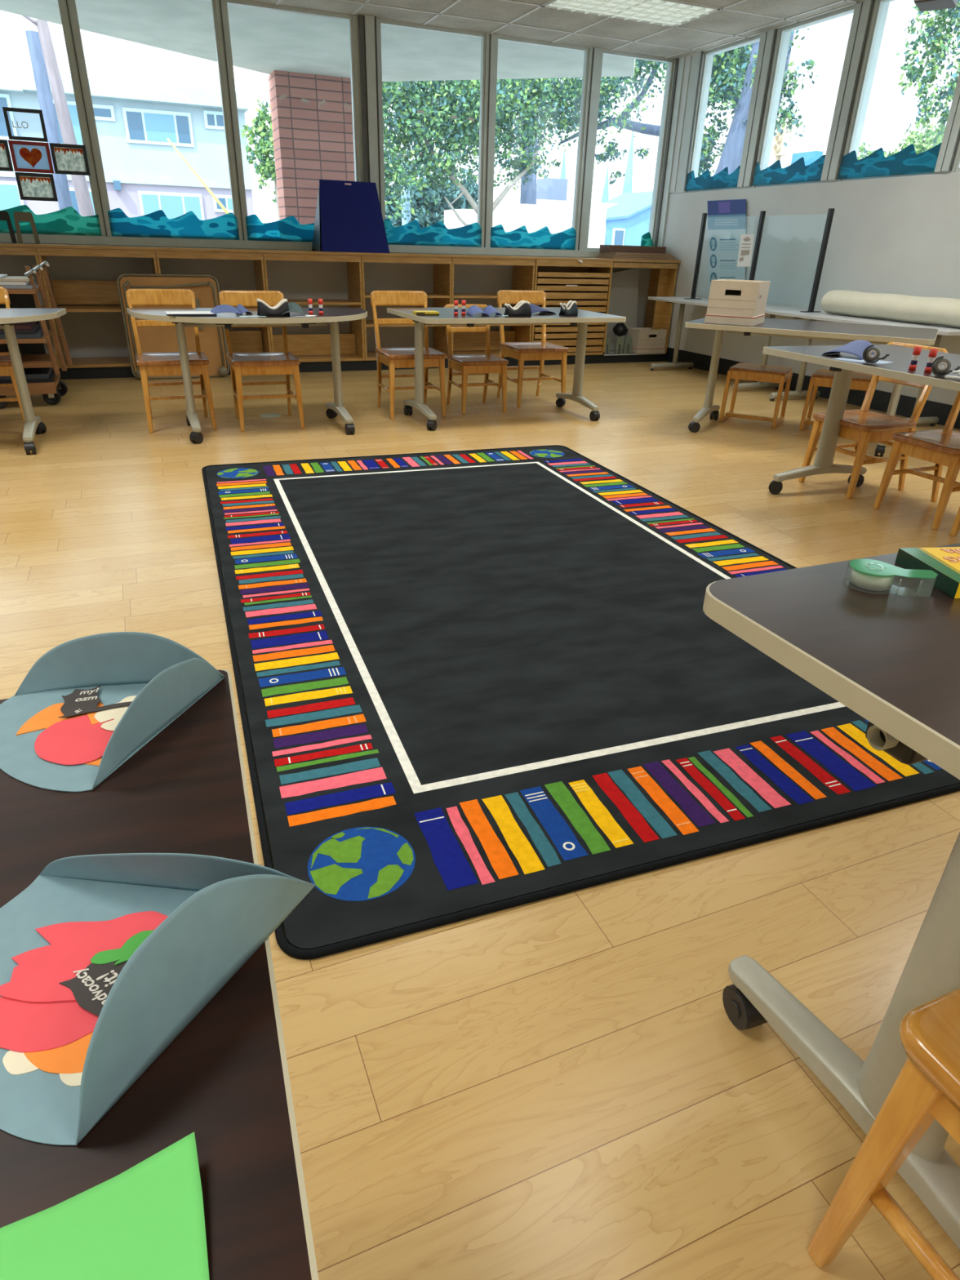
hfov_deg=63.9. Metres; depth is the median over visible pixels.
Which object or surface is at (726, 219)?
poster
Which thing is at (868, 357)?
tape dispenser
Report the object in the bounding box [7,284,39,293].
shelf
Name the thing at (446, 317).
folding table
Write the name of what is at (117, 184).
wall lamp
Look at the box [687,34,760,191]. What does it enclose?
window
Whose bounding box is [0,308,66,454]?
folding table
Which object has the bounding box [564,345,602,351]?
tray
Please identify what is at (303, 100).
paper scrap
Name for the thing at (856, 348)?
folded paper
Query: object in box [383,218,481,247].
wave border
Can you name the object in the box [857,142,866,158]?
hedge
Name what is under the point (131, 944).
cutout
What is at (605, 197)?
cypress
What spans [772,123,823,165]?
building
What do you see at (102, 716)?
cutout
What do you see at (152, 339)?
table
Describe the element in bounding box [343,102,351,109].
paper scrap
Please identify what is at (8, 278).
folder
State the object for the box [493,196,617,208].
wall
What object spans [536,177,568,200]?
block
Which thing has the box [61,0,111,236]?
trim
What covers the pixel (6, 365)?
chair
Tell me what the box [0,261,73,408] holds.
cart
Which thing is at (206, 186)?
guard
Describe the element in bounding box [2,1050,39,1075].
cutout
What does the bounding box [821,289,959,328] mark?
paper roll
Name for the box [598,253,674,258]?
wooden board
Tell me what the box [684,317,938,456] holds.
folding table
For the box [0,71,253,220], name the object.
house
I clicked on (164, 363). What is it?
chair
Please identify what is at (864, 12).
trim
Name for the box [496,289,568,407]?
chair
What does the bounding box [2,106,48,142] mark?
picture frame
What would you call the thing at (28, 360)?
shelf
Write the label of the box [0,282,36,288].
folder
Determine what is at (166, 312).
paper sheet
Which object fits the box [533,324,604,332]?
tray
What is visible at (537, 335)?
tray
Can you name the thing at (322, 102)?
paper scrap
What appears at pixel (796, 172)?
wave border
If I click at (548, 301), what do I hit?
tray
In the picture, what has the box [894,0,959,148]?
street tree
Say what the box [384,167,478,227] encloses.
hedge
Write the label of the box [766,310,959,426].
work table
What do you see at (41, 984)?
cutout
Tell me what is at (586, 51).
window
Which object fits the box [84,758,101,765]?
cutout
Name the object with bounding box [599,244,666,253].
wooden board
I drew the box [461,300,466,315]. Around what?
glue stick
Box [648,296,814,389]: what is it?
work table
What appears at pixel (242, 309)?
folded paper
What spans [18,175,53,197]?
picture
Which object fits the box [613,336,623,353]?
support
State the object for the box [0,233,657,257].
trim
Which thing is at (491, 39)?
trim
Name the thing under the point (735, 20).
ceiling
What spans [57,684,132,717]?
paper label
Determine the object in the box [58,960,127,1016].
paper label
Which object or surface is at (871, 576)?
tape dispenser
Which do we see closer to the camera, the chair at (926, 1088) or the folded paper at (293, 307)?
the chair at (926, 1088)
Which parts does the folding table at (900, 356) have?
leg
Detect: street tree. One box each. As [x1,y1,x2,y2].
[382,58,666,226]
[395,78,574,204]
[545,59,666,185]
[697,27,820,176]
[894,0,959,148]
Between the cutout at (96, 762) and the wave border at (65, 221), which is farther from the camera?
the wave border at (65, 221)
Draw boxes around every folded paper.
[210,304,242,315]
[235,304,253,315]
[281,302,305,315]
[466,305,488,315]
[483,305,502,315]
[529,302,555,314]
[822,339,879,359]
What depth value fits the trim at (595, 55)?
8.34 m
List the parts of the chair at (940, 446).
leg, seat, post, leg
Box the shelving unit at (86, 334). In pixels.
[0,242,653,357]
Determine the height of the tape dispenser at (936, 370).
0.079 m
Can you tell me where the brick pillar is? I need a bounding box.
[267,70,355,224]
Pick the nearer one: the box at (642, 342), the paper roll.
the paper roll
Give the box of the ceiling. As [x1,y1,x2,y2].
[238,0,866,59]
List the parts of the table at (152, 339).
folded leg, folded leg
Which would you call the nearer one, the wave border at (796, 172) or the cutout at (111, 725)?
the cutout at (111, 725)
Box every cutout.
[0,964,79,1002]
[0,996,98,1052]
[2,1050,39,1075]
[11,911,168,969]
[15,702,103,735]
[23,1031,93,1073]
[34,715,114,764]
[59,1071,82,1086]
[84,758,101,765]
[87,711,98,724]
[90,929,154,964]
[93,699,133,723]
[100,717,121,731]
[114,952,133,965]
[120,695,136,702]
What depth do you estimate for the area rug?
2.25 m
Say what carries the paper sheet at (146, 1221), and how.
on the folding table at (224, 1080)
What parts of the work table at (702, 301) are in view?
leg, leg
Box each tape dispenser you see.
[843,562,938,596]
[862,344,889,363]
[931,355,959,376]
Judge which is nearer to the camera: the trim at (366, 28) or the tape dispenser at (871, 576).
the tape dispenser at (871, 576)
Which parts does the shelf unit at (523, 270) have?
panel, shelf, panel, shelf, rail, panel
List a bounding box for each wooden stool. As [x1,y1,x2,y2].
[719,363,792,428]
[799,368,872,430]
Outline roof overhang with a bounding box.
[0,0,635,81]
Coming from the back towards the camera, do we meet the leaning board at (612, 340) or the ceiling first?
the leaning board at (612, 340)
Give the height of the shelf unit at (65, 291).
0.962 m
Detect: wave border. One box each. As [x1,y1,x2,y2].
[0,204,102,235]
[107,208,239,239]
[245,214,314,242]
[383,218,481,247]
[490,224,576,249]
[640,231,653,246]
[685,164,740,191]
[752,154,825,186]
[837,142,942,179]
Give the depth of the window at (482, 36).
7.63 m
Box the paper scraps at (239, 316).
[239,315,266,316]
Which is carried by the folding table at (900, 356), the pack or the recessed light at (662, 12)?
the pack
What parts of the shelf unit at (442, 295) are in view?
panel, shelf, rail, shelf, panel, panel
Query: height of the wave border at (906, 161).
0.205 m
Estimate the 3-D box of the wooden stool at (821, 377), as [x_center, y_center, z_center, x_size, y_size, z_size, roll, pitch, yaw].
[2.699,-1.792,5.803,0.428,0.405,0.380,16,30,25]
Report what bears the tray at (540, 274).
on the base cabinet
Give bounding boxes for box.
[412,311,439,315]
[626,327,666,353]
[704,279,770,326]
[895,546,959,598]
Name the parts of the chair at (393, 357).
post, leg, rail, seat, post, leg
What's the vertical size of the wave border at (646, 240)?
0.210 m
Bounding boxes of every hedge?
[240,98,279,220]
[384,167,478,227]
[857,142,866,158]
[857,142,915,159]
[884,121,946,157]
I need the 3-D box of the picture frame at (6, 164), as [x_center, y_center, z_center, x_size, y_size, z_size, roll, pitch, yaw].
[-4.119,-4.086,6.487,0.290,0.226,0.016,-9,29,-21]
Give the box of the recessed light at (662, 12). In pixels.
[542,0,719,26]
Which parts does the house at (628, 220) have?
pane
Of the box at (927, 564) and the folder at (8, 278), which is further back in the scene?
the folder at (8, 278)
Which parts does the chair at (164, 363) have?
post, leg, rail, seat, post, leg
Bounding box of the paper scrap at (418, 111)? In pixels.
[417,110,423,113]
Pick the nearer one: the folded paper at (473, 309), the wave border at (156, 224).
the folded paper at (473, 309)
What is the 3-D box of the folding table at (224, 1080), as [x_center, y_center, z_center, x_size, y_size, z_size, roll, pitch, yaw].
[-0.851,0.670,0.404,1.530,0.750,0.940,-8,29,-18]
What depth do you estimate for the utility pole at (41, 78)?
17.92 m
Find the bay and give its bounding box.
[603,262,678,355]
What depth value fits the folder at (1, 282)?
5.46 m
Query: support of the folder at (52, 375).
on the cart
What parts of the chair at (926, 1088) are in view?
leg, seat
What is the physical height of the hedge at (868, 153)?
4.342 m
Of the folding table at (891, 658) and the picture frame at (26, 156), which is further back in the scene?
the picture frame at (26, 156)
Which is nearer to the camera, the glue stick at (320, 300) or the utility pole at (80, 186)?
the glue stick at (320, 300)
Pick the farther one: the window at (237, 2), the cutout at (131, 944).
the window at (237, 2)
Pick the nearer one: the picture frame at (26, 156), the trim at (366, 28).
the picture frame at (26, 156)
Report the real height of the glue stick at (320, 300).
0.095 m
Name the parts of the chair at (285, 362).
post, leg, rail, seat, post, leg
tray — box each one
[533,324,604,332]
[533,331,604,338]
[533,337,603,346]
[534,322,604,325]
[535,298,607,305]
[536,277,608,284]
[536,284,608,291]
[537,271,609,277]
[541,305,606,311]
[545,291,607,298]
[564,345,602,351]
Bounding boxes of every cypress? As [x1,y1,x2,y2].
[560,150,565,178]
[600,166,608,202]
[622,132,633,194]
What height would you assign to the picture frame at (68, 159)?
0.226 m
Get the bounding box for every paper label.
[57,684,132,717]
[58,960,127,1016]
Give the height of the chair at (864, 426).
0.760 m
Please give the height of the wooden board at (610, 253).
0.020 m
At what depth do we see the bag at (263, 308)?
4.82 m
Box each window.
[0,0,97,235]
[71,0,237,239]
[223,0,359,242]
[377,19,485,247]
[490,35,589,249]
[586,49,674,250]
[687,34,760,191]
[755,4,854,186]
[841,0,935,180]
[955,154,959,172]
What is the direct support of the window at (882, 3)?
in the wall at (900, 235)
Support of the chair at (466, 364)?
on the floor
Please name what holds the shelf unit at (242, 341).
on the floor
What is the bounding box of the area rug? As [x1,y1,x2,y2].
[201,444,959,959]
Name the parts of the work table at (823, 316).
leg, leg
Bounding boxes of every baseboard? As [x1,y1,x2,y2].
[52,352,666,379]
[665,346,959,429]
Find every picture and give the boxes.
[0,142,8,167]
[12,143,49,169]
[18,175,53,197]
[53,146,86,172]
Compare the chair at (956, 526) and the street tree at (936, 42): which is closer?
the chair at (956, 526)
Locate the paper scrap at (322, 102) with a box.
[318,99,325,106]
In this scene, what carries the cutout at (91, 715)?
on the disc at (166, 677)
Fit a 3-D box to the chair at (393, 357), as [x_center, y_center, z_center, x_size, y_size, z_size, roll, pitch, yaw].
[-0.547,-2.180,5.877,0.450,0.855,0.555,-8,29,-19]
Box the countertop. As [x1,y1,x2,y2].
[0,242,680,262]
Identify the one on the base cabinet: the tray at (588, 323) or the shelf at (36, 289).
the tray at (588, 323)
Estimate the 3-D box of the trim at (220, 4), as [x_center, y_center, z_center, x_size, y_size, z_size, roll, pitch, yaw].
[-2.287,-4.727,7.090,0.075,1.864,0.115,-9,29,-21]
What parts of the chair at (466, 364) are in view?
post, leg, rail, seat, post, leg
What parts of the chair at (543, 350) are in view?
post, leg, rail, seat, post, leg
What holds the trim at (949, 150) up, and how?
attached to the wall at (900, 235)
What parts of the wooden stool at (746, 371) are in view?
leg, leg, seat, leg, leg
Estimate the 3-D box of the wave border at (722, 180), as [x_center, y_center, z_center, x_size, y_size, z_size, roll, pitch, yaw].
[2.438,-4.852,8.105,0.004,0.189,0.870,-9,29,-21]
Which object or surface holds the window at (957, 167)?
in the wall at (900, 235)
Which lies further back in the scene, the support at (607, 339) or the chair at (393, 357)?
the support at (607, 339)
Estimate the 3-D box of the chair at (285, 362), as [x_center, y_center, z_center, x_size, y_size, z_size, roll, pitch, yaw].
[-1.522,-1.954,5.377,0.450,0.855,0.555,-9,29,-20]
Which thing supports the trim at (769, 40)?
attached to the wall at (900, 235)
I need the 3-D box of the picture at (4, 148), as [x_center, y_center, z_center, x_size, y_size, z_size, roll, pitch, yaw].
[-4.119,-4.086,6.487,0.238,0.174,0.004,-9,29,-21]
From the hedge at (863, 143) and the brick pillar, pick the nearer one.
the brick pillar
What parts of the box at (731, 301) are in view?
box lid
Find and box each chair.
[0,286,25,422]
[125,288,217,432]
[218,290,304,431]
[370,290,446,419]
[444,303,508,413]
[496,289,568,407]
[798,342,948,498]
[807,988,959,1279]
[872,391,959,529]
[949,506,959,536]
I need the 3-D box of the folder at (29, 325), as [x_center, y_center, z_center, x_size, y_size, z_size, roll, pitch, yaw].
[-3.737,-2.311,5.654,0.820,0.025,0.460,-9,29,-21]
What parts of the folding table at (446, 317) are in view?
leg, leg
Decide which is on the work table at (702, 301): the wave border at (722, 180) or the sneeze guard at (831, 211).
the sneeze guard at (831, 211)
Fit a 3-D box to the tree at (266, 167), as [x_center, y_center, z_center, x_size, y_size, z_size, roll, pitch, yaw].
[-5.548,-11.749,20.684,1.278,4.731,1.759,-9,29,-21]
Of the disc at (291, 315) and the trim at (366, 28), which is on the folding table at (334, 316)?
the disc at (291, 315)
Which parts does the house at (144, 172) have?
pane, pane, pane, pane, pane, pane, pane, pane, pane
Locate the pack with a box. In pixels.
[944,369,959,380]
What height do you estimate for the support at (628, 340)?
0.183 m
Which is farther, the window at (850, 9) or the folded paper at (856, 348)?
the window at (850, 9)
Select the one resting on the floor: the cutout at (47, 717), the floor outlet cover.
the floor outlet cover
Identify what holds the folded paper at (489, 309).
on the folding table at (446, 317)
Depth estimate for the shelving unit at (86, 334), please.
7.81 m
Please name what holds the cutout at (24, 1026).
on the disc at (220, 911)
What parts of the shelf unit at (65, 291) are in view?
panel, shelf, rail, panel, panel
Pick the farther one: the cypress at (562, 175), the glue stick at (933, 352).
the cypress at (562, 175)
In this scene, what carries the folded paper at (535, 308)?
on the folding table at (446, 317)
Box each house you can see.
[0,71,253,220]
[604,191,653,245]
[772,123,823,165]
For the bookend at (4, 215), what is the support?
on the countertop
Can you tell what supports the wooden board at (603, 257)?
on the countertop
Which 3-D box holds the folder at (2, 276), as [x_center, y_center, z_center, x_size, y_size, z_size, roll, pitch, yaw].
[-3.778,-2.587,5.471,0.700,0.012,0.430,-9,29,-21]
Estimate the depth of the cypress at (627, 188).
49.71 m
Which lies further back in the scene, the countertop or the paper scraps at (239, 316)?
the countertop
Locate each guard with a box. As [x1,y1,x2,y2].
[166,137,229,213]
[684,208,835,312]
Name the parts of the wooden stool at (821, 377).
leg, leg, seat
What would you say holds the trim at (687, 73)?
attached to the wall at (900, 235)
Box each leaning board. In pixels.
[604,337,624,351]
[605,267,639,338]
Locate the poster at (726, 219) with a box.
[707,199,746,295]
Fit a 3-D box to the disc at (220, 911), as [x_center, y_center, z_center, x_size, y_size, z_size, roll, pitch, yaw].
[-0.248,0.177,0.496,0.201,0.075,0.216,11,29,18]
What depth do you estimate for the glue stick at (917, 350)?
3.30 m
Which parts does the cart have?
rail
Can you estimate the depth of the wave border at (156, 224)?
7.21 m
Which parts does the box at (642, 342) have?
box lid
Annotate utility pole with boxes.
[22,15,94,216]
[25,30,72,209]
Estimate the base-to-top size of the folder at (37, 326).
0.028 m
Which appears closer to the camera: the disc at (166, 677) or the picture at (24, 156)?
the disc at (166, 677)
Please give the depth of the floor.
1.43 m
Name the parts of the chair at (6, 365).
rail, post, seat, leg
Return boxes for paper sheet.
[0,1132,209,1279]
[165,311,213,314]
[831,356,893,364]
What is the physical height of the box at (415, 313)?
0.022 m
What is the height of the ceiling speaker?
0.490 m
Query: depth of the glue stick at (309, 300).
4.97 m
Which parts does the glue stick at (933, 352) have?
knob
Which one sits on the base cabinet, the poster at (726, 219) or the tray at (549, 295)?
the tray at (549, 295)
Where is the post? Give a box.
[400,157,410,225]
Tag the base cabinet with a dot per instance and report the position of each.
(588, 283)
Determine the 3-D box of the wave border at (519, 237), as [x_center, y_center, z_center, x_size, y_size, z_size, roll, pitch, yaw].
[0.601,-4.462,8.536,1.055,0.225,0.004,-9,29,-21]
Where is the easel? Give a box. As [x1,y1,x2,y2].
[311,179,389,253]
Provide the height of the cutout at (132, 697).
0.001 m
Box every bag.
[257,298,289,315]
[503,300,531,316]
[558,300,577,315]
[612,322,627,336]
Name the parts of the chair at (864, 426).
leg, leg, seat, post, post, rail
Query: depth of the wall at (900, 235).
6.88 m
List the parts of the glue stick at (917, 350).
knob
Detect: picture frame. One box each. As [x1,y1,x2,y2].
[0,139,13,171]
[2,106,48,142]
[8,140,53,173]
[14,172,57,201]
[48,142,90,175]
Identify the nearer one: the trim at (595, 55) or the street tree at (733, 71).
the trim at (595, 55)
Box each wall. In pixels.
[444,203,607,248]
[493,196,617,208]
[653,172,959,404]
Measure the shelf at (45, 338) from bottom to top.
0.030 m
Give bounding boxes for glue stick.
[307,298,313,315]
[318,298,323,315]
[453,300,457,315]
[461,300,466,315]
[908,346,921,370]
[924,348,937,373]
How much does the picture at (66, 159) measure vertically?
0.174 m
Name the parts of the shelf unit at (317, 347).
panel, rail, shelf, panel, panel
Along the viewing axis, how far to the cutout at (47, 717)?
0.76 m
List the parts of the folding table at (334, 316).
leg, leg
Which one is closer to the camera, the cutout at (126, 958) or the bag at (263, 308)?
the cutout at (126, 958)
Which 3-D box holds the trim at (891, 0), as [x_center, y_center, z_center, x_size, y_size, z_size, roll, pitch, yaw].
[0.255,-3.409,2.049,9.969,0.280,11.680,-9,29,-21]
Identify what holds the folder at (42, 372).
on the folder at (52, 375)
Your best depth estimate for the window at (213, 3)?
6.82 m
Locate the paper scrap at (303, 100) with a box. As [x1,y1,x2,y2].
[302,98,308,102]
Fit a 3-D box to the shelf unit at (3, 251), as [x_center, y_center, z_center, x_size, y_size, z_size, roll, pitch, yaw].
[-4.265,-2.896,6.718,0.936,0.962,0.512,-9,29,-21]
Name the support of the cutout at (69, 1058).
on the disc at (220, 911)
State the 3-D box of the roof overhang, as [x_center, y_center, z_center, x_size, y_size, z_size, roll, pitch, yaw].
[-2.870,-6.716,8.404,9.720,0.300,4.010,-9,29,-21]
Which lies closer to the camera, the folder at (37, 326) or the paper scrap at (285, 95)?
the folder at (37, 326)
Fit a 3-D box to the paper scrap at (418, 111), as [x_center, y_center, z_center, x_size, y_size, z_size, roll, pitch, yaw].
[-0.587,-5.203,7.589,0.068,0.030,0.002,-9,29,-21]
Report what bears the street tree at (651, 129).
attached to the street tree at (436, 113)
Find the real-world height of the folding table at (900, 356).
0.750 m
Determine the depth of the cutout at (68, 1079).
0.44 m
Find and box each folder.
[0,274,7,278]
[0,275,33,281]
[0,281,29,284]
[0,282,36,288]
[0,321,36,329]
[0,324,39,333]
[0,328,44,338]
[0,367,52,380]
[0,369,55,383]
[170,313,217,316]
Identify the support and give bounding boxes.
[604,337,610,354]
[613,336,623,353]
[622,336,631,353]
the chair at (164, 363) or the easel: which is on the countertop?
the easel
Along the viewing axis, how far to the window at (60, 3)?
6.58 m
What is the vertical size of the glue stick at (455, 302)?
0.095 m
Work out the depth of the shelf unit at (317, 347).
7.79 m
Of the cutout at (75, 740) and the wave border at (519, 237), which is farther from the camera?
the wave border at (519, 237)
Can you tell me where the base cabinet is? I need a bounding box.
[530,259,613,355]
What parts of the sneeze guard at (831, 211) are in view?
post, post, post, post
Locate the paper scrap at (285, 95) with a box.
[279,93,287,99]
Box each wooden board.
[595,256,678,260]
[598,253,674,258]
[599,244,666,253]
[600,252,671,256]
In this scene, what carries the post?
on the trim
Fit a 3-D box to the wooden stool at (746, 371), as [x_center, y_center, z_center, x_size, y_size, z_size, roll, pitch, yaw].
[2.155,-1.913,6.009,0.428,0.405,0.380,16,30,25]
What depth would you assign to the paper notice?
7.39 m
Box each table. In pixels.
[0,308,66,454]
[0,669,318,1279]
[116,273,229,379]
[126,307,367,444]
[386,307,626,430]
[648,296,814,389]
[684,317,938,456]
[702,542,959,1249]
[762,344,959,494]
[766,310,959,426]
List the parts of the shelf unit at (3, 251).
rail, panel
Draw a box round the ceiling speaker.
[914,0,958,11]
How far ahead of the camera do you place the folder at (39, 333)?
5.63 m
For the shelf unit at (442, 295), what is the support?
on the floor
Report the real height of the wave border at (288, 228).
0.225 m
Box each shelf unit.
[0,247,61,368]
[36,248,158,368]
[155,250,271,364]
[262,253,364,362]
[360,255,452,360]
[451,257,535,356]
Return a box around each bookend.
[0,210,17,244]
[13,211,39,244]
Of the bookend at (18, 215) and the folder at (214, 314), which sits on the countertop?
the bookend at (18, 215)
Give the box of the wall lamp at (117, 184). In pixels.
[112,180,121,190]
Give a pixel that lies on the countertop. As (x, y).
(10, 245)
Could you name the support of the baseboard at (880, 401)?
attached to the wall at (900, 235)
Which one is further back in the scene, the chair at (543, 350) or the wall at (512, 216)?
the wall at (512, 216)
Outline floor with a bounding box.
[0,361,959,1279]
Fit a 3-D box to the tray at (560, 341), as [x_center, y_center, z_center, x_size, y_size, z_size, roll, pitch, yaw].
[0.913,-3.440,8.850,0.880,0.062,0.451,-9,29,-21]
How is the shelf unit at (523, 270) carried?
on the floor
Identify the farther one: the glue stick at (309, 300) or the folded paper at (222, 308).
the glue stick at (309, 300)
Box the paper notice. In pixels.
[737,234,754,266]
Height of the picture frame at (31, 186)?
0.207 m
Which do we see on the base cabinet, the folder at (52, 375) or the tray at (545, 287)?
the tray at (545, 287)
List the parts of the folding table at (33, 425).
leg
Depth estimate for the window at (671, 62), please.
8.53 m
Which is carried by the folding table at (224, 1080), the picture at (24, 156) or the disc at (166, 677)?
the disc at (166, 677)
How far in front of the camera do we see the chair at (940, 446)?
3.86 m
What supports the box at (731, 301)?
on the folding table at (841, 331)
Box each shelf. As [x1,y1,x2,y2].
[0,330,51,343]
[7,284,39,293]
[21,353,56,368]
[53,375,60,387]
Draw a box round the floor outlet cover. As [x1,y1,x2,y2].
[260,413,281,417]
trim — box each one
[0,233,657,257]
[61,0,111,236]
[214,0,247,240]
[352,14,383,221]
[481,33,496,247]
[575,47,602,250]
[648,51,714,246]
[714,0,895,54]
[737,27,791,188]
[820,0,890,182]
[933,71,959,173]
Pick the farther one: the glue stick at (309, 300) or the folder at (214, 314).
the glue stick at (309, 300)
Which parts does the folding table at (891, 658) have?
leg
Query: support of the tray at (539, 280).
on the base cabinet
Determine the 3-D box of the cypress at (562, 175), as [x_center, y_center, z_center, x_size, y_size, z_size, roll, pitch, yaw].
[5.150,-27.289,49.291,0.840,6.900,0.799,-9,29,-21]
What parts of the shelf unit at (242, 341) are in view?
panel, rail, panel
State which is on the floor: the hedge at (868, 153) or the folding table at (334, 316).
the folding table at (334, 316)
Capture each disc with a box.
[0,631,224,791]
[0,853,315,1145]
[290,315,315,316]
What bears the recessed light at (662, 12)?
in the ceiling
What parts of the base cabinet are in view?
panel, panel, rail, panel, panel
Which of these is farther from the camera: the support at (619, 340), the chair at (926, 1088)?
the support at (619, 340)
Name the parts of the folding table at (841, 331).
leg, leg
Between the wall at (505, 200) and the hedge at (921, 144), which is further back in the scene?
the wall at (505, 200)

